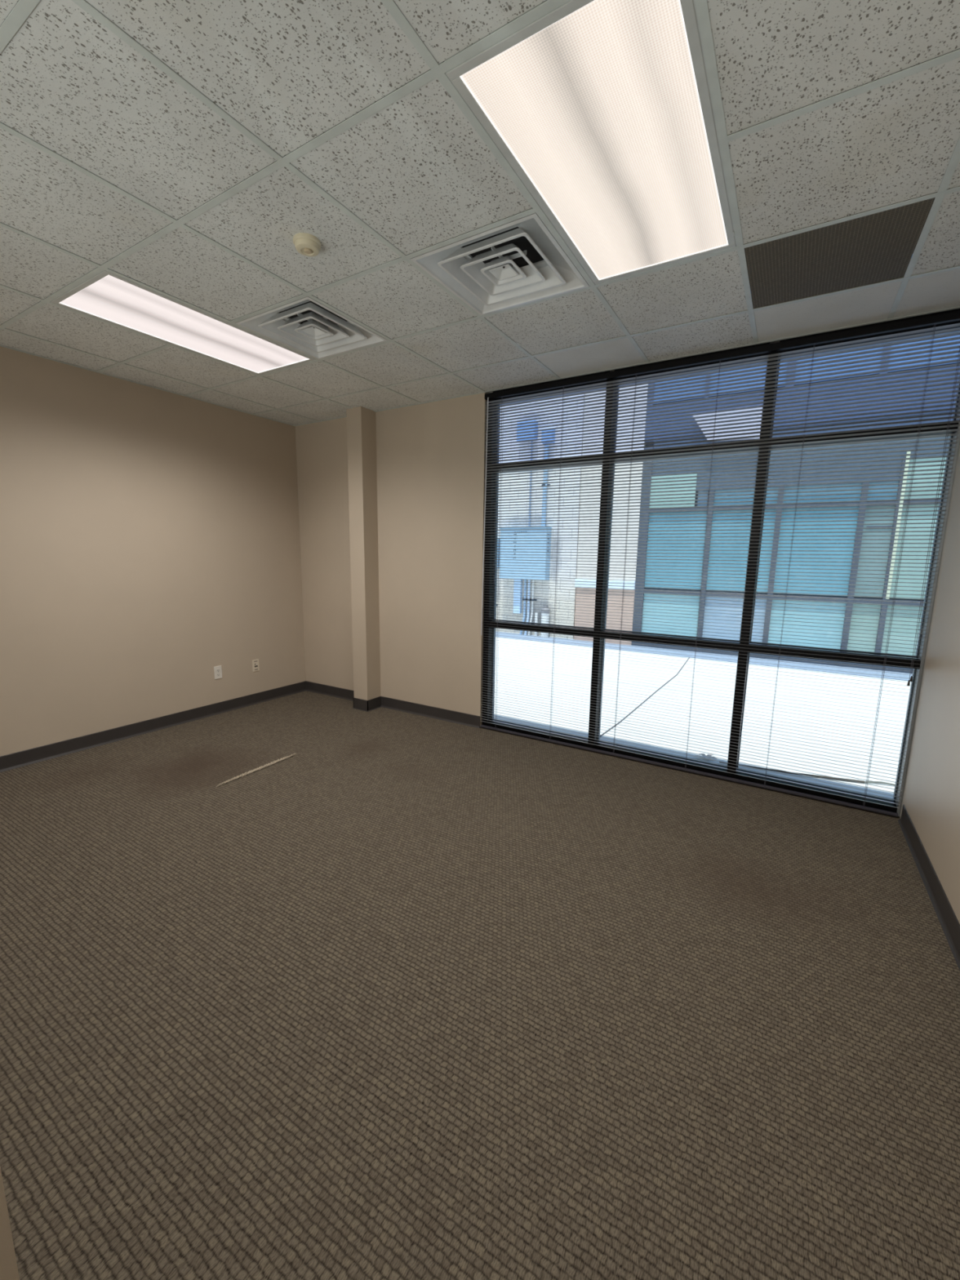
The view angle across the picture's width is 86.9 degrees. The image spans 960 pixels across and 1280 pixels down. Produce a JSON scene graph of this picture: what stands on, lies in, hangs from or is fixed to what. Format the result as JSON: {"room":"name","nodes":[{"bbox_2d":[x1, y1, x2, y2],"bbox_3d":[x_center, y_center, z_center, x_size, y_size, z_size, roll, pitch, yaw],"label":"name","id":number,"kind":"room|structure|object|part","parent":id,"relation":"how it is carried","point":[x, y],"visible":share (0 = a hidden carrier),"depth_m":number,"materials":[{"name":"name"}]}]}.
{"room":"empty office room","nodes":[
{"label":"empty office room","id":0,"kind":"room"},
{"bbox_2d":[0,1166,19,1279],"bbox_3d":[-0.780,-0.103,0.582,0.140,3.144,0.120,6,11,31],"label":"wall","id":1,"kind":"structure","parent":0,"point":[8,1264],"depth_m":0.76,"materials":[{"name":"beige paint"}]},
{"bbox_2d":[0,302,306,755],"bbox_3d":[-3.709,-0.420,2.245,0.120,3.144,7.422,6,11,31],"label":"wall","id":2,"kind":"structure","parent":0,"point":[150,543],"depth_m":3.85,"materials":[{"name":"beige paint"}]},
{"bbox_2d":[0,680,306,772],"bbox_3d":[-3.692,0.954,2.401,0.016,0.102,7.102,6,11,31],"label":"baseboard","id":3,"kind":"structure","parent":2,"relation":"attached to","point":[19,759],"depth_m":3.99,"materials":[{"name":"rubber"}]},
{"bbox_2d":[213,665,222,679],"bbox_3d":[-2.346,0.290,4.537,0.008,0.115,0.070,6,11,31],"label":"power outlet","id":4,"kind":"object","parent":2,"relation":"attached to","point":[217,669],"visible":1,"depth_m":4.53,"materials":[{"name":"white plastic"}]},
{"bbox_2d":[252,658,259,671],"bbox_3d":[-2.151,0.244,4.857,0.007,0.115,0.070,6,11,31],"label":"outlet","id":5,"kind":"object","parent":2,"relation":"attached to","point":[255,667],"visible":1,"depth_m":4.85,"materials":[{"name":"beige plastic"}]},
{"bbox_2d":[346,406,380,700],"bbox_3d":[-1.054,-0.673,4.624,0.172,2.686,0.180,6,11,31],"label":"wall column","id":6,"kind":"structure","parent":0,"point":[361,421],"depth_m":4.54,"materials":[{"name":"beige paint"}]},
{"bbox_2d":[351,696,381,711],"bbox_3d":[-1.074,0.594,4.821,0.202,0.102,0.202,6,11,31],"label":"baseboard","id":7,"kind":"structure","parent":6,"relation":"attached to","point":[365,705],"depth_m":4.76,"materials":[{"name":"rubber"}]},
{"bbox_2d":[295,371,493,727],"bbox_3d":[-0.855,-0.784,4.710,2.173,3.144,0.200,6,11,31],"label":"wall","id":8,"kind":"structure","parent":0,"point":[430,456],"depth_m":4.45,"materials":[{"name":"beige paint"}]},
{"bbox_2d":[306,680,354,701],"bbox_3d":[-1.482,0.530,5.171,0.885,0.102,0.016,6,11,31],"label":"baseboard","id":9,"kind":"structure","parent":8,"relation":"attached to","point":[338,692],"depth_m":5.21,"materials":[{"name":"rubber"}]},
{"bbox_2d":[381,696,479,728],"bbox_3d":[-0.480,0.643,4.573,1.116,0.102,0.016,6,11,31],"label":"baseboard","id":10,"kind":"structure","parent":8,"relation":"attached to","point":[470,720],"depth_m":4.55,"materials":[{"name":"rubber"}]},
{"bbox_2d":[481,308,959,817],"bbox_3d":[1.266,-0.421,3.463,2.835,2.894,0.200,6,11,31],"label":"window","id":11,"kind":"structure","parent":8,"relation":"in","point":[486,614],"depth_m":3.26,"materials":[{"name":"black metal"}]},
{"bbox_3d":[0.456,0.761,4.101,0.888,0.050,0.061,6,11,31],"label":"frame sill","id":12,"kind":"part","parent":11,"relation":"part of","materials":[{"name":"black metal"}]},
{"bbox_3d":[0.483,0.331,4.065,0.888,0.812,0.006,6,11,31],"label":"glass pane","id":13,"kind":"part","parent":11,"relation":"part of","materials":[{"name":"clear glass"}]},
{"bbox_3d":[0.498,-0.705,3.894,0.888,1.188,0.006,6,11,31],"label":"glass pane","id":14,"kind":"part","parent":11,"relation":"part of","materials":[{"name":"clear glass"}]},
{"bbox_3d":[1.265,0.853,3.617,0.907,0.050,0.061,6,11,31],"label":"frame sill","id":15,"kind":"part","parent":11,"relation":"part of","materials":[{"name":"black metal"}]},
{"bbox_3d":[1.293,0.422,3.581,0.907,0.812,0.006,6,11,31],"label":"glass pane","id":16,"kind":"part","parent":11,"relation":"part of","materials":[{"name":"clear glass"}]},
{"bbox_3d":[1.308,-0.614,3.411,0.907,1.188,0.006,6,11,31],"label":"glass pane","id":17,"kind":"part","parent":11,"relation":"part of","materials":[{"name":"clear glass"}]},
{"bbox_2d":[480,310,959,817],"bbox_3d":[1.208,-0.435,3.368,2.787,2.650,0.052,6,11,31],"label":"window blind","id":18,"kind":"object","parent":11,"relation":"attached to","point":[953,316],"visible":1,"depth_m":3.08,"materials":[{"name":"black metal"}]},
{"bbox_3d":[0.153,-0.546,4.013,0.006,2.589,0.029,6,11,31],"label":"ladder cord","id":19,"kind":"part","parent":18,"relation":"part of","materials":[{"name":"fabric"}]},
{"bbox_3d":[0.572,-0.499,3.763,0.006,2.589,0.029,6,11,31],"label":"ladder cord","id":20,"kind":"part","parent":18,"relation":"part of","materials":[{"name":"fabric"}]},
{"bbox_3d":[1.002,-0.450,3.506,0.006,2.589,0.029,6,11,31],"label":"ladder cord","id":21,"kind":"part","parent":18,"relation":"part of","materials":[{"name":"fabric"}]},
{"bbox_3d":[1.195,0.863,3.593,2.777,0.016,0.024,6,11,31],"label":"rail","id":22,"kind":"part","parent":18,"relation":"part of","materials":[{"name":"black metal"}]},
{"bbox_3d":[1.427,-0.402,3.253,0.006,2.589,0.029,6,11,31],"label":"ladder cord","id":23,"kind":"part","parent":18,"relation":"part of","materials":[{"name":"fabric"}]},
{"bbox_3d":[1.831,-0.356,3.011,0.006,2.589,0.029,6,11,31],"label":"ladder cord","id":24,"kind":"part","parent":18,"relation":"part of","materials":[{"name":"fabric"}]},
{"bbox_3d":[2.264,-0.307,2.753,0.006,2.589,0.029,6,11,31],"label":"ladder cord","id":25,"kind":"part","parent":18,"relation":"part of","materials":[{"name":"fabric"}]},
{"bbox_3d":[2.354,-0.676,2.614,0.014,1.824,0.004,6,11,31],"label":"pull cord","id":26,"kind":"part","parent":18,"relation":"part of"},
{"bbox_3d":[2.053,0.942,3.147,0.836,0.050,0.061,6,11,31],"label":"frame sill","id":27,"kind":"part","parent":11,"relation":"part of","materials":[{"name":"black metal"}]},
{"bbox_3d":[2.080,0.511,3.111,0.836,0.812,0.006,6,11,31],"label":"glass pane","id":28,"kind":"part","parent":11,"relation":"part of","materials":[{"name":"clear glass"}]},
{"bbox_3d":[2.095,-0.525,2.941,0.836,1.188,0.006,6,11,31],"label":"glass pane","id":29,"kind":"part","parent":11,"relation":"part of","materials":[{"name":"clear glass"}]},
{"bbox_2d":[0,690,959,1279],"bbox_3d":[-1.572,1.301,1.164,5.008,0.162,7.122,6,11,31],"label":"floor","id":30,"kind":"structure","parent":0,"point":[304,985],"depth_m":1.60,"materials":[{"name":"brown carpet"}]},
{"bbox_2d":[0,0,959,426],"bbox_3d":[-1.535,-1.591,0.679,5.168,0.401,7.302,6,11,31],"label":"ceiling","id":31,"kind":"structure","parent":0,"point":[193,141],"depth_m":1.68,"materials":[{"name":"tile"}]},
{"bbox_2d":[48,252,315,375],"bbox_3d":[-1.615,-1.812,2.906,0.586,0.113,1.195,6,11,31],"label":"ceiling light","id":32,"kind":"object","parent":31,"relation":"attached to","point":[107,296],"visible":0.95,"depth_m":2.79,"materials":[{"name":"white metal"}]},
{"bbox_2d":[293,232,321,256],"bbox_3d":[-0.695,-1.583,2.038,0.108,0.044,0.108,6,11,31],"label":"smoke detector","id":33,"kind":"object","parent":31,"relation":"attached to","point":[306,244],"visible":1,"depth_m":2.01,"materials":[{"name":"beige plastic"}]},
{"bbox_2d":[235,279,387,359],"bbox_3d":[-0.935,-1.856,2.842,0.584,0.244,0.584,6,11,31],"label":"ceiling vent","id":34,"kind":"object","parent":31,"relation":"in","point":[305,325],"visible":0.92,"depth_m":2.86,"materials":[{"name":"white metal"}]},
{"bbox_3d":[-0.937,-1.753,2.859,0.100,0.025,0.100,6,11,31],"label":"plate","id":35,"kind":"part","parent":34,"relation":"part of","materials":[{"name":"white metal"}]},
{"bbox_2d":[409,208,589,315],"bbox_3d":[0.106,-1.739,2.220,0.584,0.244,0.584,6,11,31],"label":"ceiling vent","id":36,"kind":"object","parent":31,"relation":"in","point":[517,262],"visible":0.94,"depth_m":2.25,"materials":[{"name":"white metal"}]},
{"bbox_3d":[0.105,-1.635,2.237,0.100,0.025,0.100,6,11,31],"label":"plate","id":37,"kind":"part","parent":36,"relation":"part of","materials":[{"name":"white metal"}]},
{"bbox_2d":[444,0,737,284],"bbox_3d":[0.469,-1.576,1.662,0.586,0.113,1.195,6,11,31],"label":"ceiling light","id":38,"kind":"object","parent":31,"relation":"attached to","point":[602,110],"visible":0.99,"depth_m":1.48,"materials":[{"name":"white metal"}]},
{"bbox_2d":[744,191,936,308],"bbox_3d":[1.463,-1.596,2.130,0.585,0.017,0.585,6,11,31],"label":"ceiling vent","id":39,"kind":"object","parent":31,"relation":"in","point":[879,246],"visible":0.84,"depth_m":2.08,"materials":[{"name":"grey metal"}]},
{"bbox_2d":[521,258,959,817],"bbox_3d":[-2.051,0.015,0.180,21.000,3.524,9.302,6,11,31],"label":"wall","id":40,"kind":"structure","parent":0,"point":[777,341],"depth_m":2.72,"materials":[{"name":"paint"}]},
{"bbox_2d":[900,450,959,924],"bbox_3d":[0.587,0.084,-0.435,0.120,3.144,7.222,6,11,31],"label":"wall","id":41,"kind":"structure","parent":0,"point":[931,797],"depth_m":2.39,"materials":[{"name":"beige paint"}]},
{"bbox_2d":[897,804,959,970],"bbox_3d":[0.532,1.434,-0.138,0.016,0.102,7.072,6,11,31],"label":"baseboard","id":42,"kind":"structure","parent":41,"relation":"attached to","point":[949,923],"depth_m":2.20,"materials":[{"name":"rubber"}]},
{"label":"outside","id":43,"kind":"structure","parent":0,"visible":0},
{"bbox_2d":[493,636,911,803],"bbox_3d":[1.714,0.695,6.616,21.000,0.200,5.298,6,11,31],"label":"ground","id":44,"kind":"structure","parent":43,"point":[502,642],"depth_m":5.69,"materials":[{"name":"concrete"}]},
{"bbox_2d":[600,657,689,736],"bbox_3d":[2.357,0.599,6.601,0.097,0.011,4.671,7,11,31],"label":"cable","id":45,"kind":"object","parent":44,"relation":"on","point":[689,657],"visible":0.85,"depth_m":5.86,"materials":[{"name":"rubber"}]},
{"bbox_2d":[695,753,717,759],"bbox_3d":[1.873,0.971,4.219,0.176,0.014,0.126,1,9,2],"label":"dry leaf","id":46,"kind":"object","parent":44,"relation":"on","point":[708,754],"visible":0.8,"depth_m":4.22,"materials":[{"name":"plant"}]},
{"bbox_2d":[719,761,864,782],"bbox_3d":[2.410,1.031,3.947,0.988,0.019,0.047,4,10,20],"label":"stick","id":47,"kind":"object","parent":44,"relation":"on","point":[772,770],"visible":0.88,"depth_m":3.89,"materials":[{"name":"brown wood"}]},
{"bbox_2d":[864,781,894,785],"bbox_3d":[2.998,1.066,3.773,0.239,0.021,0.024,4,10,16],"label":"twig","id":48,"kind":"object","parent":44,"relation":"on","point":[875,782],"visible":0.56,"depth_m":3.77,"materials":[{"name":"grey plant"}]},
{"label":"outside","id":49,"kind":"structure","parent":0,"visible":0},
{"bbox_2d":[495,631,912,680],"bbox_3d":[3.323,0.281,9.232,21.000,0.212,0.900,6,11,31],"label":"sidewalk","id":50,"kind":"structure","parent":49,"point":[706,655],"depth_m":8.50,"materials":[{"name":"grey concrete"}]},
{"bbox_2d":[494,344,584,639],"bbox_3d":[-1.714,-3.996,12.016,8.725,7.200,0.300,6,11,31],"label":"exterior wall","id":51,"kind":"structure","parent":50,"relation":"on","point":[499,597],"depth_m":10.24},
{"bbox_2d":[497,538,500,567],"bbox_3d":[0.024,-1.887,11.005,0.924,0.629,0.160,6,11,31],"label":"junction box","id":52,"kind":"object","parent":51,"relation":"attached to","point":[498,561],"visible":0.08,"depth_m":10.72,"materials":[{"name":"blue paint"}]},
{"bbox_2d":[513,579,522,613],"bbox_3d":[0.801,-0.932,10.717,0.160,0.730,0.090,6,11,31],"label":"duct","id":53,"kind":"object","parent":51,"relation":"attached to","point":[519,593],"visible":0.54,"depth_m":10.68,"materials":[{"name":"blue metal"}]},
{"bbox_2d":[520,579,527,634],"bbox_3d":[0.935,-0.690,10.675,0.172,1.190,0.086,6,11,31],"label":"conduit","id":54,"kind":"object","parent":51,"relation":"attached to","point":[524,598],"visible":0.68,"depth_m":10.63,"materials":[{"name":"metal"}]},
{"bbox_2d":[499,527,551,580],"bbox_3d":[0.914,-1.781,10.427,1.080,1.051,0.240,6,11,31],"label":"electrical box","id":55,"kind":"object","parent":51,"relation":"attached to","point":[502,551],"visible":0.67,"depth_m":10.31,"materials":[{"name":"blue metal"}]},
{"bbox_2d":[524,579,530,635],"bbox_3d":[1.021,-0.682,10.623,0.152,1.186,0.086,6,11,31],"label":"conduit","id":56,"kind":"object","parent":51,"relation":"attached to","point":[529,580],"visible":0.65,"depth_m":10.59,"materials":[{"name":"metal"}]},
{"bbox_2d":[516,420,537,440],"bbox_3d":[0.942,-4.161,10.098,0.404,0.355,0.140,6,11,31],"label":"junction box","id":57,"kind":"object","parent":51,"relation":"attached to","point":[530,420],"visible":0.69,"depth_m":10.03,"materials":[{"name":"blue paint"}]},
{"bbox_2d":[528,440,533,526],"bbox_3d":[1.025,-3.171,10.237,0.036,1.730,0.036,6,11,31],"label":"conduit","id":58,"kind":"object","parent":51,"relation":"attached to","point":[530,500],"visible":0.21,"depth_m":10.25,"materials":[{"name":"metal"}]},
{"bbox_2d":[528,579,537,635],"bbox_3d":[1.095,-0.675,10.583,0.150,1.185,0.080,6,11,31],"label":"conduit","id":59,"kind":"object","parent":51,"relation":"attached to","point":[532,595],"visible":0.78,"depth_m":10.55,"materials":[{"name":"white plastic"}]},
{"bbox_2d":[534,613,537,635],"bbox_3d":[1.173,-0.320,10.555,0.064,0.495,0.064,6,11,31],"label":"conduit","id":60,"kind":"object","parent":51,"relation":"attached to","point":[535,616],"visible":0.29,"depth_m":10.52,"materials":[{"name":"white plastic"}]},
{"bbox_2d":[540,604,550,637],"bbox_3d":[1.338,-0.389,10.407,0.176,0.685,0.176,6,11,31],"label":"conduit","id":61,"kind":"object","parent":51,"relation":"attached to","point":[546,619],"visible":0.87,"depth_m":10.33,"materials":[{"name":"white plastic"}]},
{"bbox_2d":[541,444,550,526],"bbox_3d":[1.290,-3.054,10.076,0.184,1.560,0.108,6,11,31],"label":"conduit","id":62,"kind":"object","parent":51,"relation":"attached to","point":[544,478],"visible":0.53,"depth_m":10.06,"materials":[{"name":"metal"}]},
{"bbox_2d":[541,429,555,444],"bbox_3d":[1.332,-3.987,9.898,0.242,0.257,0.120,6,11,31],"label":"junction box","id":63,"kind":"object","parent":51,"relation":"attached to","point":[552,429],"visible":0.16,"depth_m":9.85,"materials":[{"name":"blue paint"}]},
{"bbox_2d":[573,254,959,673],"bbox_3d":[6.809,-3.023,6.871,11.270,7.200,0.400,6,11,31],"label":"glass building","id":64,"kind":"structure","parent":50,"relation":"on","point":[701,607],"depth_m":8.18,"materials":[{"name":"blue glass"}]},
{"bbox_3d":[3.474,-0.384,9.261,0.980,0.920,0.020,6,11,31],"label":"facade pane","id":65,"kind":"part","parent":64,"relation":"part of","materials":[{"name":"teal glass"}]},
{"bbox_3d":[3.398,-2.616,8.928,0.760,0.550,0.034,6,11,31],"label":"facade pane","id":66,"kind":"part","parent":64,"relation":"part of","materials":[{"name":"green glass"}]},
{"bbox_3d":[3.491,-1.593,9.062,0.980,1.350,0.020,6,11,31],"label":"facade pane","id":67,"kind":"part","parent":64,"relation":"part of","materials":[{"name":"teal glass"}]},
{"bbox_3d":[3.437,-5.483,8.489,0.840,2.770,0.020,6,11,31],"label":"facade pane","id":68,"kind":"part","parent":64,"relation":"part of","materials":[{"name":"blue glass"}]},
{"bbox_3d":[3.837,-2.428,8.719,0.160,0.260,0.020,6,11,31],"label":"facade pane","id":69,"kind":"part","parent":64,"relation":"part of","materials":[{"name":"glass"}]},
{"bbox_3d":[4.085,-3.510,8.291,1.148,0.500,0.100,6,11,31],"label":"canopy panel","id":70,"kind":"part","parent":64,"relation":"part of","materials":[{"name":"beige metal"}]},
{"bbox_3d":[4.362,-0.284,8.730,0.940,0.920,0.020,6,11,31],"label":"facade pane","id":71,"kind":"part","parent":64,"relation":"part of","materials":[{"name":"blue glass"}]},
{"bbox_3d":[4.380,-1.492,8.531,0.940,1.350,0.020,6,11,31],"label":"facade pane","id":72,"kind":"part","parent":64,"relation":"part of","materials":[{"name":"teal glass"}]},
{"bbox_3d":[4.393,-2.366,8.387,0.940,0.260,0.020,6,11,31],"label":"facade pane","id":73,"kind":"part","parent":64,"relation":"part of","materials":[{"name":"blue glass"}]},
{"bbox_3d":[4.317,-5.383,7.964,1.100,2.770,0.020,6,11,31],"label":"facade pane","id":74,"kind":"part","parent":64,"relation":"part of","materials":[{"name":"blue glass"}]},
{"bbox_3d":[5.260,-0.182,8.195,1.000,0.920,0.020,6,11,31],"label":"facade pane","id":75,"kind":"part","parent":64,"relation":"part of","materials":[{"name":"teal glass"}]},
{"bbox_3d":[5.277,-1.391,7.996,1.000,1.350,0.020,6,11,31],"label":"facade pane","id":76,"kind":"part","parent":64,"relation":"part of","materials":[{"name":"teal glass"}]},
{"bbox_3d":[5.290,-2.264,7.852,1.000,0.260,0.020,6,11,31],"label":"facade pane","id":77,"kind":"part","parent":64,"relation":"part of","materials":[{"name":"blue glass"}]},
{"bbox_3d":[5.338,-5.268,7.354,1.050,2.770,0.020,6,11,31],"label":"facade pane","id":78,"kind":"part","parent":64,"relation":"part of","materials":[{"name":"blue glass"}]},
{"bbox_3d":[5.905,-0.110,7.810,0.350,0.920,0.020,6,11,31],"label":"facade pane","id":79,"kind":"part","parent":64,"relation":"part of","materials":[{"name":"green glass"}]},
{"bbox_3d":[5.923,-1.318,7.611,0.350,1.350,0.020,6,11,31],"label":"facade pane","id":80,"kind":"part","parent":64,"relation":"part of","materials":[{"name":"green glass"}]},
{"bbox_3d":[5.955,-1.674,7.529,0.340,0.040,0.030,6,11,31],"label":"facade rail","id":81,"kind":"part","parent":64,"relation":"part of","materials":[{"name":"grey metal"}]},
{"bbox_3d":[5.936,-2.191,7.467,0.350,0.260,0.020,6,11,31],"label":"facade pane","id":82,"kind":"part","parent":64,"relation":"part of","materials":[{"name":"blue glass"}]},
{"bbox_3d":[6.781,-0.011,7.287,1.560,0.920,0.020,6,11,31],"label":"facade pane","id":83,"kind":"part","parent":64,"relation":"part of","materials":[{"name":"green glass"}]},
{"bbox_3d":[6.799,-1.219,7.088,1.560,1.350,0.020,6,11,31],"label":"facade pane","id":84,"kind":"part","parent":64,"relation":"part of","materials":[{"name":"green glass"}]},
{"bbox_3d":[6.437,-5.144,6.699,1.340,2.770,0.020,6,11,31],"label":"facade pane","id":85,"kind":"part","parent":64,"relation":"part of","materials":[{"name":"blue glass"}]},
{"bbox_3d":[6.814,-2.250,6.918,1.560,0.580,0.020,6,11,31],"label":"facade pane","id":86,"kind":"part","parent":64,"relation":"part of","materials":[{"name":"green glass"}]}
]}

